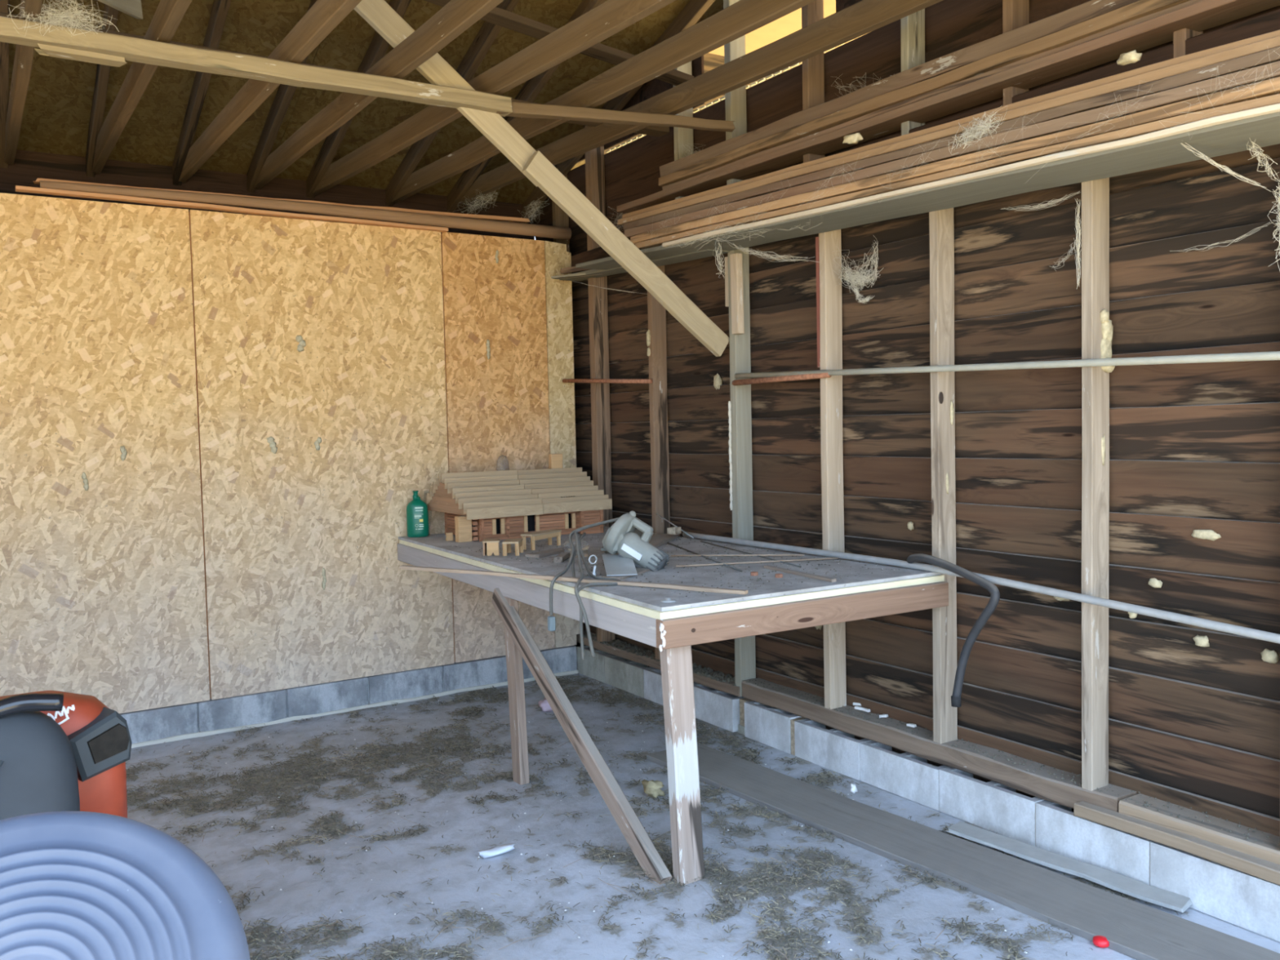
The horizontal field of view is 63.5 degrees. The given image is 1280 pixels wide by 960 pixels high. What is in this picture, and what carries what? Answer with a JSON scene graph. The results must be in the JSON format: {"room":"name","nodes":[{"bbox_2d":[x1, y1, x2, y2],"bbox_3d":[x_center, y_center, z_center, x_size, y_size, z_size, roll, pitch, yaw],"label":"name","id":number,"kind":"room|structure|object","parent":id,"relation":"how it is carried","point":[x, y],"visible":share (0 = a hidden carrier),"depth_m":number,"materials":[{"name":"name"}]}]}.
{"room":"garage workshop","nodes":[
{"label":"garage workshop","id":0,"kind":"room"},
{"bbox_2d":[0,149,579,747],"bbox_3d":[-2.593,-0.220,4.841,5.090,2.868,0.695,-3,3,-32],"label":"wall","id":1,"kind":"structure","parent":0,"point":[219,430],"depth_m":4.95,"materials":[{"name":"beige wood"}]},
{"bbox_2d":[15,185,448,232],"bbox_3d":[-1.826,-1.270,4.889,1.930,0.021,0.056,-3,3,-32],"label":"trim strip","id":2,"kind":"object","parent":1,"relation":"on","point":[18,188],"visible":1,"depth_m":4.79,"materials":[{"name":"orange wood"}]},
{"bbox_2d":[33,177,530,222],"bbox_3d":[-1.604,-1.356,5.079,2.383,0.024,0.053,-4,4,-32],"label":"trim strip","id":3,"kind":"object","parent":1,"relation":"attached to","point":[516,220],"visible":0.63,"depth_m":5.23,"materials":[{"name":"orange wood"}]},
{"bbox_2d":[39,180,571,239],"bbox_3d":[-1.478,-1.319,5.093,2.561,0.071,0.073,-3,3,-32],"label":"wooden beam","id":4,"kind":"structure","parent":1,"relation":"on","point":[472,224],"depth_m":5.07,"materials":[{"name":"brown wood"}]},
{"bbox_2d":[0,0,942,218],"bbox_3d":[-0.946,-2.002,3.066,6.420,1.154,6.000,-3,3,-32],"label":"ceiling","id":5,"kind":"structure","parent":0,"point":[594,54],"depth_m":4.62,"materials":[{"name":"brown wood"}]},
{"bbox_2d":[97,0,142,19],"bbox_3d":[-1.775,-1.590,3.263,0.022,0.238,0.843,-1,3,0],"label":"brace","id":6,"kind":"object","parent":5,"relation":"attached to","point":[133,8],"visible":1,"depth_m":3.58,"materials":[{"name":"brown wood"}]},
{"bbox_2d":[0,16,512,116],"bbox_3d":[-1.625,-1.408,3.398,2.592,0.062,0.080,-3,3,-31],"label":"board","id":7,"kind":"object","parent":5,"relation":"attached to","point":[133,49],"visible":0.99,"depth_m":3.53,"materials":[{"name":"brown wood"}]},
{"bbox_2d":[7,0,119,35],"bbox_3d":[-1.800,-1.491,3.230,0.306,0.235,0.175,-4,4,-43],"label":"cobweb","id":8,"kind":"object","parent":7,"relation":"on","point":[54,20],"visible":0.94,"depth_m":3.23,"materials":[{"name":"beige"}]},
{"bbox_2d":[34,43,126,66],"bbox_3d":[-1.799,-1.368,3.333,0.265,0.023,0.060,-4,4,-32],"label":"scrap","id":9,"kind":"object","parent":7,"relation":"hanging from","point":[46,50],"visible":1,"depth_m":3.32,"materials":[{"name":"brown wood"}]},
{"bbox_2d":[454,188,549,222],"bbox_3d":[-0.781,-1.586,5.883,0.578,0.216,0.174,-3,3,-32],"label":"cobweb","id":10,"kind":"object","parent":5,"relation":"attached to","point":[536,202],"visible":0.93,"depth_m":5.85,"materials":[{"name":"beige"}]},
{"bbox_2d":[496,101,735,132],"bbox_3d":[-0.086,-1.482,4.228,1.048,0.046,0.058,-3,3,-21],"label":"board","id":11,"kind":"object","parent":5,"relation":"attached to","point":[528,110],"visible":0.96,"depth_m":4.20,"materials":[{"name":"brown wood"}]},
{"bbox_2d":[708,0,870,70],"bbox_3d":[0.949,-2.193,4.984,1.110,0.020,4.000,-3,3,-32],"label":"soffit","id":12,"kind":"structure","parent":5,"relation":"attached to","point":[790,23],"depth_m":5.01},
{"bbox_2d":[125,672,1279,959],"bbox_3d":[-1.083,1.297,2.444,5.020,0.005,5.300,-3,3,-32],"label":"floor","id":13,"kind":"structure","parent":0,"point":[682,940],"depth_m":3.41,"materials":[{"name":"concrete"}]},
{"bbox_2d":[0,690,132,820],"bbox_3d":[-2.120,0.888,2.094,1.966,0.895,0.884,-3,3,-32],"label":"shop vacuum","id":14,"kind":"object","parent":13,"relation":"on","point":[60,751],"visible":0.63,"depth_m":2.22,"materials":[{"name":"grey plastic"}]},
{"bbox_2d":[66,706,132,782],"bbox_3d":[-1.246,0.604,2.371,0.072,0.143,0.137,1,4,40],"label":"latch","id":15,"kind":"object","parent":14,"relation":"attached to","point":[100,739],"depth_m":2.35,"materials":[{"name":"grey plastic"}]},
{"bbox_2d":[0,810,250,959],"bbox_3d":[-0.642,0.872,1.108,0.447,0.960,0.380,-3,3,-32],"label":"plastic bin","id":16,"kind":"object","parent":13,"relation":"on","point":[74,885],"visible":1,"depth_m":1.16,"materials":[{"name":"grey plastic"}]},
{"bbox_2d":[477,843,515,857],"bbox_3d":[-0.469,1.221,3.407,0.136,0.024,0.044,-3,3,-32],"label":"paper scrap","id":17,"kind":"object","parent":13,"relation":"on","point":[495,851],"visible":1,"depth_m":3.39,"materials":[{"name":"white paper"}]},
{"bbox_2d":[537,697,552,711],"bbox_3d":[-0.460,1.117,5.133,0.089,0.078,0.078,-3,3,-32],"label":"scrap","id":18,"kind":"object","parent":13,"relation":"on","point":[544,704],"visible":0.67,"depth_m":5.11,"materials":[{"name":"white paper"}]},
{"bbox_2d":[129,682,1013,959],"bbox_3d":[-0.456,1.229,3.329,3.070,0.017,4.393,-3,3,-32],"label":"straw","id":19,"kind":"object","parent":13,"relation":"on","point":[572,682],"visible":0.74,"depth_m":3.44,"materials":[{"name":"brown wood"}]},
{"bbox_2d":[125,673,1136,959],"bbox_3d":[-0.448,1.228,3.353,2.942,0.017,4.219,-3,3,-32],"label":"debris","id":20,"kind":"object","parent":13,"relation":"on","point":[730,736],"visible":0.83,"depth_m":3.65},
{"bbox_2d":[125,674,1178,959],"bbox_3d":[-0.450,1.228,3.354,2.923,0.018,4.209,-3,3,-32],"label":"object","id":21,"kind":"structure","parent":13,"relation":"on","point":[723,882],"depth_m":3.53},
{"bbox_2d":[142,682,1162,957],"bbox_3d":[-0.385,1.220,3.547,2.555,0.004,3.791,-3,3,-32],"label":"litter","id":22,"kind":"object","parent":13,"relation":"on","point":[598,682],"visible":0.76,"depth_m":3.58,"materials":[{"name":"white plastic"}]},
{"bbox_2d":[641,779,665,798],"bbox_3d":[0.058,1.167,3.917,0.086,0.069,0.102,-3,3,-32],"label":"scrap","id":23,"kind":"object","parent":13,"relation":"on","point":[652,788],"visible":0.99,"depth_m":3.90,"materials":[{"name":"beige paper"}]},
{"bbox_2d":[397,526,948,884],"bbox_3d":[-0.127,0.764,4.467,1.204,0.904,2.671,-3,3,-32],"label":"workbench","id":24,"kind":"object","parent":13,"relation":"on","point":[637,613],"visible":0.96,"depth_m":3.47,"materials":[{"name":"grey wood"}]},
{"bbox_2d":[406,490,428,537],"bbox_3d":[-1.140,0.173,5.293,0.110,0.236,0.064,-1,3,-3],"label":"plastic bottle","id":25,"kind":"object","parent":24,"relation":"on","point":[417,511],"visible":1,"depth_m":5.27,"materials":[{"name":"teal plastic"}]},
{"bbox_2d":[414,506,423,529],"bbox_3d":[-1.126,0.195,5.268,0.044,0.114,0.006,-2,3,-7],"label":"print","id":26,"kind":"object","parent":25,"relation":"attached to","point":[419,511],"depth_m":5.27,"materials":[{"name":"white"}]},
{"bbox_2d":[445,532,453,541],"bbox_3d":[-0.933,0.278,5.066,0.032,0.040,0.015,-3,3,-32],"label":"block","id":27,"kind":"object","parent":24,"relation":"on","point":[449,536],"visible":1,"depth_m":5.06,"materials":[{"name":"brown wood"}]},
{"bbox_2d":[482,538,500,555],"bbox_3d":[-0.640,0.290,4.467,0.071,0.062,0.094,-1,3,-4],"label":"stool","id":28,"kind":"object","parent":24,"relation":"on","point":[492,544],"visible":1,"depth_m":4.42,"materials":[{"name":"brown wood"}]},
{"bbox_2d":[502,538,523,555],"bbox_3d":[-0.548,0.290,4.460,0.072,0.060,0.126,-1,3,3],"label":"bench","id":29,"kind":"object","parent":24,"relation":"on","point":[506,544],"visible":1,"depth_m":4.41,"materials":[{"name":"brown wood"}]},
{"bbox_2d":[423,453,612,542],"bbox_3d":[-0.633,0.075,5.332,0.810,0.405,0.566,-3,3,-32],"label":"log cabin","id":30,"kind":"object","parent":24,"relation":"on","point":[504,504],"visible":0.98,"depth_m":5.18,"materials":[{"name":"brown wood"}]},
{"bbox_2d":[496,455,509,471],"bbox_3d":[-0.738,0.067,5.596,0.070,0.400,0.069,-3,3,-32],"label":"glass jar","id":31,"kind":"object","parent":30,"relation":"on","point":[502,462],"visible":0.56,"depth_m":5.56,"materials":[{"name":"glass"}]},
{"bbox_2d":[520,529,561,550],"bbox_3d":[-0.447,0.271,4.691,0.068,0.071,0.224,0,3,31],"label":"bench","id":32,"kind":"object","parent":24,"relation":"on","point":[547,534],"visible":0.98,"depth_m":4.66,"materials":[{"name":"brown wood"}]},
{"bbox_2d":[524,545,589,557],"bbox_3d":[-0.355,0.308,4.495,0.072,0.013,0.380,0,3,31],"label":"board","id":33,"kind":"object","parent":24,"relation":"on","point":[554,551],"visible":0.69,"depth_m":4.39,"materials":[{"name":"brown wood"}]},
{"bbox_2d":[553,551,569,563],"bbox_3d":[-0.319,0.316,4.216,0.036,0.024,0.156,-1,3,7],"label":"board","id":34,"kind":"object","parent":24,"relation":"on","point":[562,557],"visible":0.96,"depth_m":4.17,"materials":[{"name":"brown wood"}]},
{"bbox_2d":[400,564,747,594],"bbox_3d":[-0.298,0.347,3.651,1.492,0.016,0.026,1,3,32],"label":"stick","id":35,"kind":"object","parent":24,"relation":"on","point":[691,588],"visible":0.95,"depth_m":3.59,"materials":[{"name":"brown wood"}]},
{"bbox_2d":[562,539,589,557],"bbox_3d":[-0.269,0.285,4.330,0.112,0.070,0.112,-3,3,-32],"label":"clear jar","id":36,"kind":"object","parent":24,"relation":"on","point":[566,548],"visible":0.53,"depth_m":4.29,"materials":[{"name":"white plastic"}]},
{"bbox_2d":[547,511,669,659],"bbox_3d":[-0.201,0.351,3.713,0.430,0.439,0.684,0,3,25],"label":"saw","id":37,"kind":"object","parent":24,"relation":"on","point":[634,550],"visible":0.97,"depth_m":3.85,"materials":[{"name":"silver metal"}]},
{"bbox_2d":[600,567,649,579],"bbox_3d":[-0.040,0.339,3.790,0.091,0.010,0.269,0,3,26],"label":"board","id":38,"kind":"object","parent":24,"relation":"on","point":[639,571],"visible":0.38,"depth_m":3.69,"materials":[{"name":"brown wood"}]},
{"bbox_2d":[615,533,679,554],"bbox_3d":[0.034,0.291,4.648,0.122,0.016,0.828,-1,3,14],"label":"board","id":39,"kind":"object","parent":24,"relation":"on","point":[656,540],"visible":0.38,"depth_m":4.82,"materials":[{"name":"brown wood"}]},
{"bbox_2d":[600,528,643,551],"bbox_3d":[-0.051,0.271,4.778,0.132,0.013,0.809,-1,3,7],"label":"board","id":40,"kind":"object","parent":39,"relation":"on","point":[637,531],"visible":0.21,"depth_m":4.95,"materials":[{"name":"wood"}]},
{"bbox_2d":[666,526,680,534],"bbox_3d":[0.161,0.239,4.869,0.043,0.030,0.060,0,3,29],"label":"box","id":41,"kind":"object","parent":39,"relation":"on","point":[673,530],"visible":1,"depth_m":4.85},
{"bbox_2d":[660,597,675,602],"bbox_3d":[0.087,0.366,3.165,0.048,0.011,0.048,-3,3,-32],"label":"washer","id":42,"kind":"object","parent":24,"relation":"on","point":[667,599],"visible":1,"depth_m":3.16,"materials":[{"name":"metal"}]},
{"bbox_2d":[656,513,693,537],"bbox_3d":[0.167,0.220,5.028,0.006,0.095,0.373,-3,3,-26],"label":"rod","id":43,"kind":"object","parent":24,"relation":"on","point":[656,513],"visible":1,"depth_m":5.03,"materials":[{"name":"metal"}]},
{"bbox_2d":[459,533,899,596],"bbox_3d":[0.046,0.313,4.294,1.006,0.004,1.951,-3,3,-32],"label":"crumbs","id":44,"kind":"object","parent":24,"relation":"on","point":[653,534],"visible":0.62,"depth_m":3.95,"materials":[{"name":"brown wood"}]},
{"bbox_2d":[666,542,742,571],"bbox_3d":[0.247,0.308,4.239,0.006,0.005,1.002,-2,3,-14],"label":"rod","id":45,"kind":"object","parent":24,"relation":"on","point":[735,568],"visible":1,"depth_m":4.16,"materials":[{"name":"brown metal"}]},
{"bbox_2d":[671,554,804,556],"bbox_3d":[0.395,0.306,4.203,0.539,0.006,0.007,-1,3,8],"label":"rod","id":46,"kind":"object","parent":24,"relation":"on","point":[701,554],"visible":1,"depth_m":4.20,"materials":[{"name":"brown wood"}]},
{"bbox_2d":[700,541,801,567],"bbox_3d":[0.439,0.302,4.302,0.005,0.004,0.978,-2,3,-19],"label":"rod","id":47,"kind":"object","parent":24,"relation":"on","point":[700,541],"visible":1,"depth_m":4.25,"materials":[{"name":"brown metal"}]},
{"bbox_2d":[751,571,758,576],"bbox_3d":[0.406,0.333,3.671,0.028,0.012,0.024,-3,3,-32],"label":"nut","id":48,"kind":"object","parent":24,"relation":"on","point":[753,573],"visible":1,"depth_m":3.66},
{"bbox_2d":[675,557,839,567],"bbox_3d":[0.470,0.316,3.984,0.684,0.006,0.007,-2,3,-12],"label":"rod","id":49,"kind":"object","parent":24,"relation":"on","point":[823,558],"visible":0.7,"depth_m":3.98,"materials":[{"name":"brown wood"}]},
{"bbox_2d":[775,573,782,577],"bbox_3d":[0.485,0.334,3.608,0.028,0.012,0.024,-3,3,-32],"label":"nut","id":50,"kind":"object","parent":24,"relation":"on","point":[777,575],"visible":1,"depth_m":3.60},
{"bbox_2d":[763,564,836,582],"bbox_3d":[0.560,0.330,3.666,0.023,0.011,0.418,-3,3,-26],"label":"stick","id":51,"kind":"object","parent":24,"relation":"on","point":[766,566],"visible":1,"depth_m":3.64,"materials":[{"name":"brown wood"}]},
{"bbox_2d":[850,783,857,793],"bbox_3d":[0.802,1.162,3.892,0.028,0.039,0.028,-3,3,-32],"label":"bit","id":52,"kind":"object","parent":13,"relation":"on","point":[853,788],"visible":1,"depth_m":3.89,"materials":[{"name":"white"}]},
{"bbox_2d":[646,742,1279,959],"bbox_3d":[1.138,1.206,3.072,0.274,0.026,3.378,-3,4,-36],"label":"plank","id":53,"kind":"object","parent":13,"relation":"on","point":[1135,930],"visible":0.91,"depth_m":3.15,"materials":[{"name":"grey wood"}]},
{"bbox_2d":[946,821,1192,912],"bbox_3d":[1.296,1.180,3.191,0.092,0.017,0.762,-4,4,-39],"label":"board","id":54,"kind":"object","parent":13,"relation":"on","point":[1118,882],"visible":1,"depth_m":3.14,"materials":[{"name":"white wood"}]},
{"bbox_2d":[1092,935,1109,947],"bbox_3d":[1.219,1.217,2.732,0.042,0.019,0.042,-3,3,-32],"label":"cap","id":55,"kind":"object","parent":13,"relation":"on","point":[1101,941],"visible":1,"depth_m":2.72,"materials":[{"name":"red plastic"}]},
{"bbox_2d":[532,0,1279,942],"bbox_3d":[0.817,-0.623,4.095,0.211,3.660,5.650,-3,3,-32],"label":"wall","id":56,"kind":"structure","parent":0,"point":[1156,486],"depth_m":3.55,"materials":[{"name":"brown wood"}]},
{"bbox_2d":[354,0,729,356],"bbox_3d":[-0.368,-1.238,4.157,1.804,1.444,0.117,-3,3,-31],"label":"diagonal brace","id":57,"kind":"object","parent":56,"relation":"attached to","point":[378,14],"visible":0.88,"depth_m":4.14,"materials":[{"name":"brown wood"}]},
{"bbox_2d":[562,378,653,383],"bbox_3d":[-0.185,-0.525,5.482,0.022,0.063,0.785,-4,4,-38],"label":"rod","id":58,"kind":"object","parent":56,"relation":"attached to","point":[564,380],"visible":1,"depth_m":5.43,"materials":[{"name":"metal"}]},
{"bbox_2d":[573,280,643,293],"bbox_3d":[-0.167,-1.012,5.429,0.004,0.145,0.638,-4,4,-39],"label":"cobweb","id":59,"kind":"object","parent":56,"relation":"attached to","point":[573,281],"visible":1,"depth_m":5.38,"materials":[{"name":"beige"}]},
{"bbox_2d":[559,248,729,281],"bbox_3d":[-0.018,-1.076,5.189,0.133,0.080,1.421,-3,3,-32],"label":"board","id":60,"kind":"object","parent":56,"relation":"attached to","point":[708,252],"visible":0.6,"depth_m":4.94,"materials":[{"name":"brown wood"}]},
{"bbox_2d":[560,266,591,273],"bbox_3d":[-0.246,-1.134,5.492,0.024,0.029,0.536,-4,6,-43],"label":"stick","id":61,"kind":"object","parent":60,"relation":"on","point":[570,269],"visible":0.35,"depth_m":5.61,"materials":[{"name":"brown wood"}]},
{"bbox_2d":[551,272,600,279],"bbox_3d":[-0.340,-1.103,5.575,0.342,0.013,0.051,3,5,39],"label":"stick","id":62,"kind":"object","parent":60,"relation":"on","point":[581,274],"visible":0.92,"depth_m":5.58,"materials":[{"name":"brown wood"}]},
{"bbox_2d":[579,633,735,686],"bbox_3d":[0.092,0.909,5.346,0.134,0.011,1.462,-3,3,-32],"label":"dirt","id":63,"kind":"object","parent":56,"relation":"on","point":[704,672],"visible":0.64,"depth_m":5.30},
{"bbox_2d":[608,75,891,229],"bbox_3d":[0.400,-1.442,4.681,0.210,0.384,2.205,-3,3,-32],"label":"cobweb","id":64,"kind":"object","parent":56,"relation":"attached to","point":[865,75],"visible":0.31,"depth_m":4.76,"materials":[{"name":"beige"}]},
{"bbox_2d":[732,372,831,386],"bbox_3d":[0.584,-0.425,4.348,0.025,0.029,0.615,-3,3,-32],"label":"rod","id":65,"kind":"object","parent":56,"relation":"attached to","point":[816,375],"visible":1,"depth_m":4.33,"materials":[{"name":"metal"}]},
{"bbox_2d":[832,237,879,303],"bbox_3d":[0.844,-0.811,4.025,0.224,0.257,0.090,1,4,38],"label":"cobweb","id":66,"kind":"object","parent":56,"relation":"attached to","point":[846,276],"visible":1,"depth_m":4.01,"materials":[{"name":"beige"}]},
{"bbox_2d":[853,702,861,706],"bbox_3d":[0.893,0.910,4.193,0.016,0.017,0.062,-4,4,-42],"label":"stick","id":67,"kind":"object","parent":56,"relation":"on","point":[854,703],"visible":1,"depth_m":4.20,"materials":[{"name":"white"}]},
{"bbox_2d":[854,706,870,711],"bbox_3d":[0.892,0.918,4.146,0.017,0.013,0.072,-3,4,-37],"label":"stick","id":68,"kind":"object","parent":56,"relation":"on","point":[859,708],"visible":1,"depth_m":4.14,"materials":[{"name":"white"}]},
{"bbox_2d":[879,714,888,717],"bbox_3d":[0.953,0.924,4.048,0.032,0.017,0.018,1,4,43],"label":"stick","id":69,"kind":"object","parent":56,"relation":"on","point":[882,715],"visible":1,"depth_m":4.04,"materials":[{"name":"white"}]},
{"bbox_2d":[906,723,916,727],"bbox_3d":[1.028,0.929,3.915,0.016,0.014,0.036,-3,3,-34],"label":"stick","id":70,"kind":"object","parent":56,"relation":"on","point":[912,725],"visible":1,"depth_m":3.91,"materials":[{"name":"white"}]},
{"bbox_2d":[575,111,1279,270],"bbox_3d":[0.957,-0.943,3.490,0.288,0.175,4.301,-3,3,-33],"label":"shelf board","id":71,"kind":"object","parent":56,"relation":"attached to","point":[1231,137],"visible":0.85,"depth_m":3.14,"materials":[{"name":"grey wood"}]},
{"bbox_2d":[672,219,821,277],"bbox_3d":[0.481,-0.955,4.184,0.301,0.178,0.906,-4,4,-40],"label":"cobweb","id":72,"kind":"object","parent":71,"relation":"attached to","point":[747,249],"visible":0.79,"depth_m":4.18,"materials":[{"name":"beige fabric"}]},
{"bbox_2d":[635,93,1279,248],"bbox_3d":[1.091,-0.953,3.236,0.268,0.162,3.735,-3,3,-32],"label":"plank","id":73,"kind":"object","parent":71,"relation":"on","point":[1153,126],"visible":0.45,"depth_m":3.04,"materials":[{"name":"brown wood"}]},
{"bbox_2d":[630,76,1279,244],"bbox_3d":[1.079,-0.984,3.246,0.260,0.167,3.769,-3,3,-33],"label":"plank","id":74,"kind":"object","parent":73,"relation":"on","point":[1264,88],"visible":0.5,"depth_m":3.04,"materials":[{"name":"orange wood"}]},
{"bbox_2d":[624,61,1279,237],"bbox_3d":[1.067,-1.026,3.277,0.255,0.174,3.836,-3,3,-32],"label":"plank","id":75,"kind":"object","parent":74,"relation":"on","point":[1191,91],"visible":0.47,"depth_m":3.01,"materials":[{"name":"brown wood"}]},
{"bbox_2d":[623,46,1279,230],"bbox_3d":[1.064,-1.061,3.295,0.255,0.172,3.866,-3,3,-32],"label":"plank","id":76,"kind":"object","parent":75,"relation":"on","point":[1251,60],"visible":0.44,"depth_m":3.00,"materials":[{"name":"brown wood"}]},
{"bbox_2d":[617,35,1279,225],"bbox_3d":[1.053,-1.097,3.320,0.250,0.167,3.926,-3,3,-32],"label":"plank","id":77,"kind":"object","parent":76,"relation":"on","point":[1273,42],"visible":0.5,"depth_m":3.05,"materials":[{"name":"brown wood"}]},
{"bbox_2d":[842,132,863,143],"bbox_3d":[0.735,-1.181,3.578,0.043,0.036,0.084,-3,3,-32],"label":"crumb","id":78,"kind":"object","parent":77,"relation":"on","point":[853,138],"visible":1,"depth_m":3.56,"materials":[{"name":"beige"}]},
{"bbox_2d":[622,29,1279,218],"bbox_3d":[1.062,-1.126,3.325,0.210,0.164,3.927,-3,3,-33],"label":"plank","id":79,"kind":"object","parent":77,"relation":"on","point":[1203,53],"visible":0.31,"depth_m":3.07,"materials":[{"name":"orange wood"}]},
{"bbox_2d":[1116,49,1142,65],"bbox_3d":[1.286,-1.110,2.722,0.047,0.029,0.063,-3,3,-32],"label":"crumb","id":80,"kind":"object","parent":77,"relation":"on","point":[1133,56],"visible":1,"depth_m":2.71,"materials":[{"name":"beige"}]},
{"bbox_2d":[946,105,1007,155],"bbox_3d":[1.017,-1.053,3.129,0.089,0.105,0.232,-3,3,-24],"label":"cobweb","id":81,"kind":"object","parent":75,"relation":"attached to","point":[986,127],"visible":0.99,"depth_m":3.11,"materials":[{"name":"beige"}]},
{"bbox_2d":[644,48,1279,250],"bbox_3d":[0.775,-1.000,3.522,0.177,0.274,2.780,-3,3,-32],"label":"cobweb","id":82,"kind":"object","parent":74,"relation":"attached to","point":[1277,48],"visible":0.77,"depth_m":3.04,"materials":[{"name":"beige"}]},
{"bbox_2d":[662,102,1279,246],"bbox_3d":[1.148,-0.920,3.132,0.267,0.142,3.498,-3,3,-32],"label":"plank","id":83,"kind":"object","parent":71,"relation":"on","point":[1213,121],"visible":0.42,"depth_m":2.97,"materials":[{"name":"white wood"}]},
{"bbox_2d":[616,0,1279,213],"bbox_3d":[1.080,-1.296,3.521,0.147,0.038,4.248,-3,4,-32],"label":"plank","id":84,"kind":"object","parent":56,"relation":"on","point":[1204,15],"visible":0.86,"depth_m":3.34,"materials":[{"name":"brown wood"}]},
{"bbox_2d":[662,0,1203,190],"bbox_3d":[1.198,-1.317,3.364,0.136,0.026,3.858,-3,4,-32],"label":"plank","id":85,"kind":"object","parent":84,"relation":"on","point":[1140,20],"visible":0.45,"depth_m":3.50,"materials":[{"name":"brown wood"}]},
{"bbox_2d":[658,0,1190,186],"bbox_3d":[1.185,-1.347,3.354,0.147,0.046,3.860,-3,4,-32],"label":"plank","id":86,"kind":"object","parent":85,"relation":"on","point":[1141,8],"visible":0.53,"depth_m":3.50,"materials":[{"name":"brown wood"}]},
{"bbox_2d":[659,0,1139,177],"bbox_3d":[1.188,-1.396,3.354,0.137,0.062,3.859,-3,4,-32],"label":"plank","id":87,"kind":"object","parent":86,"relation":"on","point":[1091,9],"visible":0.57,"depth_m":3.56,"materials":[{"name":"brown wood"}]},
{"bbox_2d":[682,531,1279,644],"bbox_3d":[1.180,0.379,3.443,0.038,0.154,3.601,-3,3,-32],"label":"conduit pipe","id":88,"kind":"object","parent":56,"relation":"attached to","point":[1192,620],"visible":0.93,"depth_m":3.28,"materials":[{"name":"grey metal"}]},
{"bbox_2d":[906,553,999,706],"bbox_3d":[1.065,0.519,3.560,0.051,0.510,0.430,-3,3,-26],"label":"hose","id":89,"kind":"object","parent":88,"relation":"hanging from","point":[989,586],"visible":1,"depth_m":3.49,"materials":[{"name":"grey"}]},
{"bbox_2d":[734,351,1279,378],"bbox_3d":[1.315,-0.360,3.206,0.029,0.126,3.301,-3,3,-32],"label":"conduit pipe","id":90,"kind":"object","parent":56,"relation":"attached to","point":[1275,355],"visible":1,"depth_m":3.25,"materials":[{"name":"grey metal"}]},
{"bbox_2d":[746,680,1279,844],"bbox_3d":[1.239,0.947,3.557,0.109,0.005,2.699,-3,3,-32],"label":"dirt","id":91,"kind":"object","parent":56,"relation":"on","point":[1008,759],"visible":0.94,"depth_m":3.46,"materials":[{"name":"brown soil"}]},
{"bbox_2d":[1002,191,1081,288],"bbox_3d":[1.301,-0.750,3.328,0.064,0.314,0.366,-2,3,-19],"label":"cobweb","id":92,"kind":"object","parent":56,"relation":"attached to","point":[1077,245],"visible":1,"depth_m":3.17,"materials":[{"name":"beige fabric"}]},
{"bbox_2d":[1169,138,1279,270],"bbox_3d":[1.587,-0.710,2.757,0.303,0.354,0.336,0,3,26],"label":"cobweb","id":93,"kind":"object","parent":56,"relation":"attached to","point":[1258,152],"visible":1,"depth_m":2.66,"materials":[{"name":"beige"}]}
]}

